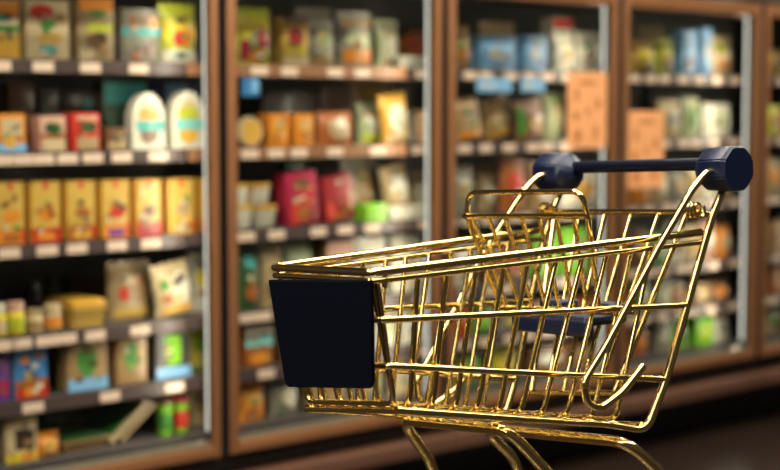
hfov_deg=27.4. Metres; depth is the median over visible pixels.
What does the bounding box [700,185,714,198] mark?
pouch
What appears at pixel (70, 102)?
carton
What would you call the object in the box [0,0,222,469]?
freezer
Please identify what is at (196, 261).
pouch
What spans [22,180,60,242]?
carton
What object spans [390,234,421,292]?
pouch
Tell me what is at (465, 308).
carton
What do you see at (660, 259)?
pouch
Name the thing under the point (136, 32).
carton
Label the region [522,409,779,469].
floor
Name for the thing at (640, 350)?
pouch
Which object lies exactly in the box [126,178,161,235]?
carton
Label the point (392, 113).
pouch
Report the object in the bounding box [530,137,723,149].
shelf
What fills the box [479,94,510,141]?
pouch
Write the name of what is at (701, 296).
carton
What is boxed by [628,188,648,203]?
pouch
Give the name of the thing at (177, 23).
pouch
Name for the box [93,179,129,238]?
carton
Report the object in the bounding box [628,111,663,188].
poster
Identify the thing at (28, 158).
shelf
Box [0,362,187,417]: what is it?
shelf
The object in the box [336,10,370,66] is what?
pouch
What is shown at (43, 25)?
carton
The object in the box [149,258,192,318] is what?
pouch
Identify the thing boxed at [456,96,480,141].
pouch
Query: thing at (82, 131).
carton
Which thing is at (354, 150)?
shelf
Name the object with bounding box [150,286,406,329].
shelf
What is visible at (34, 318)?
jar
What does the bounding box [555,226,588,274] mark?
carton
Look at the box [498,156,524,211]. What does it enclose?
pouch
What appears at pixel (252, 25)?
pouch
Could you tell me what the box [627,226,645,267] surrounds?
pouch
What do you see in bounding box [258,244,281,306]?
pouch
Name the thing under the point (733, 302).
shelf
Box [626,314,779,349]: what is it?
shelf
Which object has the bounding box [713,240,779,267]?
shelf
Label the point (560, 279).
shelf
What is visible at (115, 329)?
shelf
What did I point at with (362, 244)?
pouch
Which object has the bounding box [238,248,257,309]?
pouch
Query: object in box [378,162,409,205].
pouch
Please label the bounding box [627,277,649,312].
carton
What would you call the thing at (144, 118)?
pack
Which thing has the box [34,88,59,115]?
carton
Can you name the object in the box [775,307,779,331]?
pouch
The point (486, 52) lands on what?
carton
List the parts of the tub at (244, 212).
food tub, lid, lid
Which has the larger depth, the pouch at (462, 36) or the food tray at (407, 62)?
the pouch at (462, 36)
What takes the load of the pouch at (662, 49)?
on the freezer at (704, 380)
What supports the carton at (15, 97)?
on the freezer at (143, 449)
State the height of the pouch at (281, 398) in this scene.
0.115 m
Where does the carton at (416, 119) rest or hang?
on the freezer at (474, 451)
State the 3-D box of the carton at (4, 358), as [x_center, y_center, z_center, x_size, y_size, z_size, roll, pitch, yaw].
[-0.972,0.352,3.953,0.041,0.116,0.059,-4,6,-43]
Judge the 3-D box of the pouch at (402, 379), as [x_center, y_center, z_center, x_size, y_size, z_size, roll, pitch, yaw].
[0.047,0.434,4.911,0.140,0.113,0.058,-4,6,-43]
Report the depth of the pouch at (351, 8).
4.94 m
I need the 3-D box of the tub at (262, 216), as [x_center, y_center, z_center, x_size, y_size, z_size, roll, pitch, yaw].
[-0.371,-0.084,4.511,0.111,0.123,0.093,-4,6,-43]
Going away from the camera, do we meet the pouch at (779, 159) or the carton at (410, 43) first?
the carton at (410, 43)
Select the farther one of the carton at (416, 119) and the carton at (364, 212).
the carton at (416, 119)
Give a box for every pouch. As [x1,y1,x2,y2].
[37,429,58,456]
[106,259,150,320]
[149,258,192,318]
[157,2,195,63]
[187,251,204,311]
[187,388,206,425]
[188,328,205,370]
[236,6,269,63]
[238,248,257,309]
[239,380,263,422]
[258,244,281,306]
[267,377,296,417]
[285,244,311,279]
[295,6,330,21]
[308,19,333,65]
[316,111,351,145]
[335,2,365,65]
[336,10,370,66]
[339,156,377,219]
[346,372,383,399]
[350,79,391,142]
[353,236,385,287]
[355,102,380,143]
[373,19,397,66]
[374,311,395,348]
[377,92,408,143]
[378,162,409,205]
[388,357,420,396]
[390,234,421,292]
[400,301,423,344]
[408,170,425,214]
[455,243,474,286]
[455,348,478,385]
[456,25,469,68]
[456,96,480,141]
[456,165,472,214]
[467,297,492,335]
[474,163,496,211]
[478,21,514,36]
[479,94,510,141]
[484,343,514,375]
[497,298,522,331]
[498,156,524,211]
[512,98,543,140]
[527,161,553,209]
[542,93,563,139]
[552,33,573,70]
[558,173,596,207]
[574,31,599,71]
[626,324,646,356]
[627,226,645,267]
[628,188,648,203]
[629,39,653,72]
[637,25,663,47]
[646,230,663,264]
[648,171,666,201]
[653,37,672,73]
[657,99,679,137]
[664,221,681,263]
[666,171,685,200]
[669,281,684,302]
[671,318,686,348]
[680,97,700,137]
[681,225,698,261]
[684,171,701,199]
[698,221,714,259]
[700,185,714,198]
[702,103,729,137]
[706,279,727,301]
[710,312,727,342]
[711,35,730,75]
[713,225,729,257]
[715,191,729,197]
[765,304,775,333]
[768,157,778,194]
[769,105,779,135]
[770,49,779,75]
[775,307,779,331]
[778,159,779,193]
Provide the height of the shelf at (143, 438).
0.022 m
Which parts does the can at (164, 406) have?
lid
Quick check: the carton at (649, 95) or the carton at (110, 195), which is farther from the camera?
the carton at (649, 95)
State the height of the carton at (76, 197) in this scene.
0.151 m
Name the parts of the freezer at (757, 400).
panel, bumper rail, sill, door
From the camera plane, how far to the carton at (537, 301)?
5.29 m
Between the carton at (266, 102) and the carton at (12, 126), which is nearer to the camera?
the carton at (12, 126)
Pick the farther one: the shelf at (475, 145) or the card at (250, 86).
the shelf at (475, 145)
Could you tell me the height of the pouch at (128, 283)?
0.156 m
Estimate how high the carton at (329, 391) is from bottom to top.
0.130 m
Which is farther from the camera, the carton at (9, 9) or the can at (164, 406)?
the can at (164, 406)
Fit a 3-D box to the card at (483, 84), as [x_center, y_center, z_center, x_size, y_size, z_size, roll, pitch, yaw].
[0.326,-0.467,4.981,0.159,0.043,0.003,-4,6,-43]
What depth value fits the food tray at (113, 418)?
4.27 m
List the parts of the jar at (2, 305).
lid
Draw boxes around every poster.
[567,72,606,148]
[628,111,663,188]
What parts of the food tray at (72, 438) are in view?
film lid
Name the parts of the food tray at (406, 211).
film lid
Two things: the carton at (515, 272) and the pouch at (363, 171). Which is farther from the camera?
the carton at (515, 272)
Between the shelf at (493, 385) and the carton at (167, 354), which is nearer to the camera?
the carton at (167, 354)
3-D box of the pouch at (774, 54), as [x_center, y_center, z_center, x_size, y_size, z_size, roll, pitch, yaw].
[1.476,-0.662,6.166,0.087,0.108,0.058,-4,6,-43]
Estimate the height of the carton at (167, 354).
0.126 m
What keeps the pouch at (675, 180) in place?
on the freezer at (704, 380)
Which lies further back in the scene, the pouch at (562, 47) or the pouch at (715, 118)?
the pouch at (715, 118)
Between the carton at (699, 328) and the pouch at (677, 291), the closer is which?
the pouch at (677, 291)
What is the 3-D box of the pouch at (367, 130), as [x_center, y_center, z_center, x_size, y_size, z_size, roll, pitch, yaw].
[-0.065,-0.338,4.821,0.097,0.127,0.057,-4,6,-43]
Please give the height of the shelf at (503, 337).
0.034 m
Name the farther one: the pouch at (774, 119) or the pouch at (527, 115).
the pouch at (774, 119)
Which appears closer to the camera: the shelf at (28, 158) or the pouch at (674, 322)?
the shelf at (28, 158)
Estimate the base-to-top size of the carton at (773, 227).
0.118 m
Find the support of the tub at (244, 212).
on the freezer at (301, 440)
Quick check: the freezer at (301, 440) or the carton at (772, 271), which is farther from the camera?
the carton at (772, 271)
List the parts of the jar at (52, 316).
lid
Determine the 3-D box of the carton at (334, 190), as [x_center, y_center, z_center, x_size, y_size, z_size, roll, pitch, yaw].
[-0.167,-0.111,4.691,0.129,0.147,0.060,-4,6,-43]
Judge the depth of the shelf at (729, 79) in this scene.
5.95 m
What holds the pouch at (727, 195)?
on the freezer at (757, 400)
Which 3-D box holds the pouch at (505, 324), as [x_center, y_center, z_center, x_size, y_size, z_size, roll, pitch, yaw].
[0.392,0.258,5.222,0.127,0.103,0.056,-4,6,-43]
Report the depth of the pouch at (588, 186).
5.41 m
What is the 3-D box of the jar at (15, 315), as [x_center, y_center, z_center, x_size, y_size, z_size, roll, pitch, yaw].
[-0.932,0.206,3.978,0.048,0.080,0.048,-4,6,-43]
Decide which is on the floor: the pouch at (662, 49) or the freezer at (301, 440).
the freezer at (301, 440)
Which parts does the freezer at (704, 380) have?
sill, bumper rail, door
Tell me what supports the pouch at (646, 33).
on the freezer at (704, 380)
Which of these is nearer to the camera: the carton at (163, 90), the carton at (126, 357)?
the carton at (126, 357)
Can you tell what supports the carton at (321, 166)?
on the freezer at (301, 440)
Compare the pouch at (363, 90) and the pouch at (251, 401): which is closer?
the pouch at (251, 401)
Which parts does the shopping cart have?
panel, handle post, leg frame, rail, rail, child seat, gate rod, handle post, gate rod, child seat, leg frame, gate rod, gate rod, gate rod, gate rod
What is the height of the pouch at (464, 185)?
0.157 m
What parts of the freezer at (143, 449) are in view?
door, sill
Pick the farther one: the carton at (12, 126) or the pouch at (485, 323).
the pouch at (485, 323)
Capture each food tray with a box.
[37,425,109,452]
[41,294,106,327]
[81,398,148,443]
[387,205,425,219]
[390,56,425,68]
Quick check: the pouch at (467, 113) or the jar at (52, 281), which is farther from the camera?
the pouch at (467, 113)
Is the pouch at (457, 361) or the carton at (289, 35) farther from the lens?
the pouch at (457, 361)
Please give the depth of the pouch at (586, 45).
5.38 m
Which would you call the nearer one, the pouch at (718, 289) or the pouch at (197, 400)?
the pouch at (197, 400)
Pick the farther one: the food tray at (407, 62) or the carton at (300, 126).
the food tray at (407, 62)
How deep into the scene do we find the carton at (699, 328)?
5.92 m
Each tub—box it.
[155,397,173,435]
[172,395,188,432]
[237,183,251,228]
[245,183,276,227]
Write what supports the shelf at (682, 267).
attached to the freezer at (704, 380)
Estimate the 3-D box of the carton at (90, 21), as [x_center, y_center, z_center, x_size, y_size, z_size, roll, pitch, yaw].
[-0.762,-0.522,4.079,0.104,0.157,0.061,-4,6,-43]
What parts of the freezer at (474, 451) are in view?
bumper rail, door, sill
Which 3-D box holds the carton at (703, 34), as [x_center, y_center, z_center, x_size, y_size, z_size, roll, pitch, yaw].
[1.140,-0.669,5.854,0.048,0.171,0.059,-4,6,-43]
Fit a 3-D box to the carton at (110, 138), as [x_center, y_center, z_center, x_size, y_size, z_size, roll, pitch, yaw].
[-0.720,-0.249,4.141,0.061,0.057,0.059,-4,6,-43]
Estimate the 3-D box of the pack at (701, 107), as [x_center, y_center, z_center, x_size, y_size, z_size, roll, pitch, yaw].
[1.197,-0.433,6.021,0.127,0.127,0.031,-4,6,-43]
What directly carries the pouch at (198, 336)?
on the freezer at (301, 440)
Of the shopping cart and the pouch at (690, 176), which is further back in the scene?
the pouch at (690, 176)
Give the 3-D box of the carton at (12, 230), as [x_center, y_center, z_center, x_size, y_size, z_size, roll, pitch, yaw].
[-0.948,-0.055,3.941,0.077,0.154,0.062,-4,6,-43]
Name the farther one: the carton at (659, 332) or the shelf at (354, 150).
the carton at (659, 332)
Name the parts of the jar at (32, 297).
lid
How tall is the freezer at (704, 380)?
1.773 m
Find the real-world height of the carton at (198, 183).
0.145 m
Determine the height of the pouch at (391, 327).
0.150 m
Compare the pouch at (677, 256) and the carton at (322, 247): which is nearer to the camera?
the carton at (322, 247)
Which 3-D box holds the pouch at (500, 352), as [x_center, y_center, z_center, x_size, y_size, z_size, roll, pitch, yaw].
[0.358,0.411,5.201,0.144,0.113,0.057,-4,6,-43]
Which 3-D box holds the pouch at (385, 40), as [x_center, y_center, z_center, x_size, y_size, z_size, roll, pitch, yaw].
[-0.012,-0.578,4.837,0.095,0.149,0.057,-4,6,-43]
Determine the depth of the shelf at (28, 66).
4.02 m
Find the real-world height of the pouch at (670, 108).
0.140 m
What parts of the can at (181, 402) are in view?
lid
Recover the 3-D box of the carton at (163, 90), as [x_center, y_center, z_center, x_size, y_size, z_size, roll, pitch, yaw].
[-0.618,-0.344,4.520,0.155,0.187,0.056,-4,6,-43]
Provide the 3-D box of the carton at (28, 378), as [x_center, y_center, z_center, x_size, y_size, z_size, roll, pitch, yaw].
[-0.911,0.341,4.007,0.089,0.130,0.062,-4,6,-43]
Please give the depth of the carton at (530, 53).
5.20 m
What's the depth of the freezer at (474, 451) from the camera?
5.18 m
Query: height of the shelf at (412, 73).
0.034 m
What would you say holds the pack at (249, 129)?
on the freezer at (301, 440)
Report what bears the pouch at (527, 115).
on the freezer at (474, 451)
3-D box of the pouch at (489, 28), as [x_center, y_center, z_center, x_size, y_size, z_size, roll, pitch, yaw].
[0.361,-0.636,5.413,0.180,0.173,0.052,-4,6,-43]
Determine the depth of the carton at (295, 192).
4.55 m
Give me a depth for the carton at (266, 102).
4.77 m
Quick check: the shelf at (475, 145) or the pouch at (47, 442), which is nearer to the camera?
the pouch at (47, 442)
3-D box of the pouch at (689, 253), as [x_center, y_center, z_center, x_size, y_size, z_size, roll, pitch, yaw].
[1.101,0.029,5.869,0.083,0.132,0.056,-4,6,-43]
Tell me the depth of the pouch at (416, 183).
5.00 m
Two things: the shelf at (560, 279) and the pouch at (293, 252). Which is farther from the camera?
the shelf at (560, 279)
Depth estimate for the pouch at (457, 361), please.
5.08 m
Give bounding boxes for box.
[58,435,109,452]
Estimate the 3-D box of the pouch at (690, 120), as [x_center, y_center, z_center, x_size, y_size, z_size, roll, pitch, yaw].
[1.095,-0.428,5.826,0.098,0.148,0.058,-4,6,-43]
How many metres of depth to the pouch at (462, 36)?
4.97 m
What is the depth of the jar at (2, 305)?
3.93 m
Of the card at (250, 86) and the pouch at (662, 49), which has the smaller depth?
the card at (250, 86)
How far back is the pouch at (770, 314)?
6.22 m
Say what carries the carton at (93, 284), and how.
on the freezer at (143, 449)
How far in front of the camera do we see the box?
4.11 m
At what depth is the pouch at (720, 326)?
6.00 m
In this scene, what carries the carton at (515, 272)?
on the freezer at (474, 451)
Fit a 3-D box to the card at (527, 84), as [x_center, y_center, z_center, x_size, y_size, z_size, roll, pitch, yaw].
[0.456,-0.478,5.103,0.114,0.044,0.004,-4,6,-43]
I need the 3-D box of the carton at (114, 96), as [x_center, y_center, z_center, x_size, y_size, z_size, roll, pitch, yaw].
[-0.742,-0.334,4.405,0.150,0.185,0.056,-4,6,-43]
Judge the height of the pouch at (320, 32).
0.136 m
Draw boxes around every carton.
[0,0,19,57]
[0,82,33,149]
[0,114,25,151]
[0,181,24,244]
[0,353,9,401]
[0,414,37,463]
[4,347,47,399]
[15,0,68,58]
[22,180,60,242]
[29,116,65,151]
[33,404,99,430]
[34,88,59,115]
[57,340,107,392]
[58,180,95,240]
[60,92,97,115]
[61,113,99,150]
[61,273,106,312]
[67,0,113,60]
[92,80,147,127]
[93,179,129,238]
[99,128,126,149]
[106,336,146,385]
[113,8,160,61]
[116,400,156,441]
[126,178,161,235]
[145,330,190,379]
[147,80,198,114]
[160,178,194,233]
[192,177,204,231]
[238,322,272,367]
[250,92,318,144]
[258,114,287,146]
[269,321,281,362]
[272,17,308,64]
[273,169,318,225]
[275,159,328,218]
[288,114,312,145]
[298,387,344,410]
[310,88,350,112]
[314,238,353,276]
[315,171,354,222]
[354,203,386,221]
[397,31,425,55]
[405,110,425,142]
[455,307,467,337]
[470,36,514,69]
[477,244,526,283]
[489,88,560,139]
[514,36,546,70]
[521,342,567,370]
[523,231,556,277]
[534,296,568,305]
[541,18,573,70]
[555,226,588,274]
[568,340,598,366]
[575,293,593,306]
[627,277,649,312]
[640,86,700,135]
[646,319,670,352]
[650,277,669,310]
[671,30,696,73]
[685,283,708,304]
[686,315,712,345]
[692,28,710,74]
[766,265,779,293]
[767,221,779,252]
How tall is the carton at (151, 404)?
0.096 m
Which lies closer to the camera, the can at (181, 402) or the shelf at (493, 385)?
the can at (181, 402)
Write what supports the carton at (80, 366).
on the freezer at (143, 449)
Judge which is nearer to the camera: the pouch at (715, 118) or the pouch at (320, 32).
the pouch at (320, 32)
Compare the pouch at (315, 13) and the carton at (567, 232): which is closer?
the pouch at (315, 13)
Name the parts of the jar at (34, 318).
lid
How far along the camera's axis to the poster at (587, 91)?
5.11 m
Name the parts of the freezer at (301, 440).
sill, door, bumper rail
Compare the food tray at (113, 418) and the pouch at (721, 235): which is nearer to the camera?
the food tray at (113, 418)
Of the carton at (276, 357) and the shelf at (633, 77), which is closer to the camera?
the carton at (276, 357)
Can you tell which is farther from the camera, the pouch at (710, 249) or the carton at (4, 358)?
the pouch at (710, 249)
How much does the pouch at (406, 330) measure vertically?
0.140 m
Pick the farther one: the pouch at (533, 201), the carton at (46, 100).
the pouch at (533, 201)
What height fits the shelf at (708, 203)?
0.034 m
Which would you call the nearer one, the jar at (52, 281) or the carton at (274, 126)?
the jar at (52, 281)
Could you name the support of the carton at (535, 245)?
on the freezer at (474, 451)
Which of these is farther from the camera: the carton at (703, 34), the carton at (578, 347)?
the carton at (703, 34)
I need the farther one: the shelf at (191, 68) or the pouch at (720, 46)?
the pouch at (720, 46)
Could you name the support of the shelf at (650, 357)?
attached to the freezer at (704, 380)
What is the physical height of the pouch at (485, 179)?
0.156 m
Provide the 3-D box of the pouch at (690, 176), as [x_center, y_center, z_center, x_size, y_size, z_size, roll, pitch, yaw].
[1.110,-0.196,5.860,0.084,0.132,0.056,-4,6,-43]
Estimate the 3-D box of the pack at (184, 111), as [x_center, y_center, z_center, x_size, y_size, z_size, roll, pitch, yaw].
[-0.549,-0.308,4.284,0.110,0.154,0.037,-4,6,-43]
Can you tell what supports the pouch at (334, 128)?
on the freezer at (301, 440)
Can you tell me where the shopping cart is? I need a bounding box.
[269,146,753,469]
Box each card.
[242,78,258,95]
[477,78,511,91]
[521,78,544,91]
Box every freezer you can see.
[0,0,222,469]
[76,0,456,469]
[291,0,629,469]
[466,0,769,450]
[626,0,779,418]
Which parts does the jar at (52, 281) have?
lid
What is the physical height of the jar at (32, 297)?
0.102 m
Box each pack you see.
[125,93,164,149]
[164,91,203,148]
[237,117,261,146]
[699,103,709,134]
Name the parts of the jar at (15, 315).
lid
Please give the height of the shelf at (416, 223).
0.034 m
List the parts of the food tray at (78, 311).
film lid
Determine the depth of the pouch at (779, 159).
6.25 m
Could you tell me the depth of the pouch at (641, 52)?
5.58 m
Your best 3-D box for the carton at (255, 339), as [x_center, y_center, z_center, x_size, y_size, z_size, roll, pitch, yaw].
[-0.383,0.309,4.501,0.098,0.115,0.060,-4,6,-43]
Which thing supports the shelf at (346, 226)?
attached to the freezer at (301, 440)
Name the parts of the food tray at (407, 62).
film lid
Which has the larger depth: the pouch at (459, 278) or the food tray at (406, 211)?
the pouch at (459, 278)
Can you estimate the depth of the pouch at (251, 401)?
4.48 m
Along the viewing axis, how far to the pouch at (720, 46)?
5.90 m
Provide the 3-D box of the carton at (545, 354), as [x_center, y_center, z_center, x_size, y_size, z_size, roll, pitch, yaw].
[0.515,0.411,5.353,0.192,0.088,0.059,-4,6,-43]
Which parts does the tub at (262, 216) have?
food tub, lid, lid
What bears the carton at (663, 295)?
on the freezer at (704, 380)
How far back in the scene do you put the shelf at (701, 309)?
5.74 m
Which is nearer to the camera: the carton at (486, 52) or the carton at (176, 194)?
the carton at (176, 194)
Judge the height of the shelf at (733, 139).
0.034 m
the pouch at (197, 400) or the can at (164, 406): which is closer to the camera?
the can at (164, 406)
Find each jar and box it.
[0,303,5,336]
[5,301,24,334]
[24,280,41,318]
[26,308,42,332]
[43,303,61,330]
[44,272,61,296]
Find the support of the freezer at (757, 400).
on the floor
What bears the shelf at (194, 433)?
attached to the freezer at (301, 440)
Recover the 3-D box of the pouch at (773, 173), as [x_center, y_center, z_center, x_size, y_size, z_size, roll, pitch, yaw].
[1.476,-0.230,6.201,0.087,0.145,0.055,-4,6,-43]
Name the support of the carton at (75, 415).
on the freezer at (143, 449)
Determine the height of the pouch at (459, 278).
0.137 m
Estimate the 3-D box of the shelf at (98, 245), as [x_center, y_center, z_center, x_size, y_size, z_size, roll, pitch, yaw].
[-1.003,0.021,4.164,0.800,0.034,0.500,-4,6,-43]
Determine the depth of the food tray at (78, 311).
4.10 m
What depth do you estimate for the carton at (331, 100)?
4.90 m
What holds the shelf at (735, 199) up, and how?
attached to the freezer at (757, 400)
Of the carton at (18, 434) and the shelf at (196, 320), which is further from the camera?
the shelf at (196, 320)
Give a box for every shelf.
[0,58,184,74]
[0,148,185,165]
[0,234,186,259]
[0,307,187,351]
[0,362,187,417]
[0,424,187,469]
[89,62,406,78]
[140,384,405,441]
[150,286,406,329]
[181,347,405,389]
[182,219,406,245]
[186,143,406,160]
[340,68,572,81]
[352,139,581,154]
[383,354,574,401]
[386,271,580,303]
[396,321,554,357]
[399,202,580,229]
[479,333,719,371]
[497,195,722,216]
[512,73,724,83]
[523,302,721,330]
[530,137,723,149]
[573,257,721,284]
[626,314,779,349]
[646,75,779,84]
[679,134,779,145]
[684,278,779,311]
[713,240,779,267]
[714,190,779,207]
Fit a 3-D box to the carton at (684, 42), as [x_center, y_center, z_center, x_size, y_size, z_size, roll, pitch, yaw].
[1.065,-0.658,5.784,0.082,0.160,0.059,-4,6,-43]
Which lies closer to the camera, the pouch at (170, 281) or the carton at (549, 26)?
the pouch at (170, 281)
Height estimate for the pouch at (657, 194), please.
0.125 m
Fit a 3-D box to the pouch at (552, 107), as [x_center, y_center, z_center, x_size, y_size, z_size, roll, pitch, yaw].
[0.550,-0.399,5.393,0.102,0.159,0.058,-4,6,-43]
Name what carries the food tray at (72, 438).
on the freezer at (143, 449)
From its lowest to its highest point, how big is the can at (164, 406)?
0.099 m
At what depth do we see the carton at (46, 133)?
3.99 m
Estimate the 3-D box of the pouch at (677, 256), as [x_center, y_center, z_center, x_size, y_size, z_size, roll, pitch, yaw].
[1.027,0.025,5.799,0.093,0.152,0.057,-4,6,-43]
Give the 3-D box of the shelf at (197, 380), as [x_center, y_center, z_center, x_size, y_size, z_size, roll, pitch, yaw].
[-0.413,0.363,4.745,0.800,0.034,0.500,-4,6,-43]
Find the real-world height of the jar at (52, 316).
0.066 m

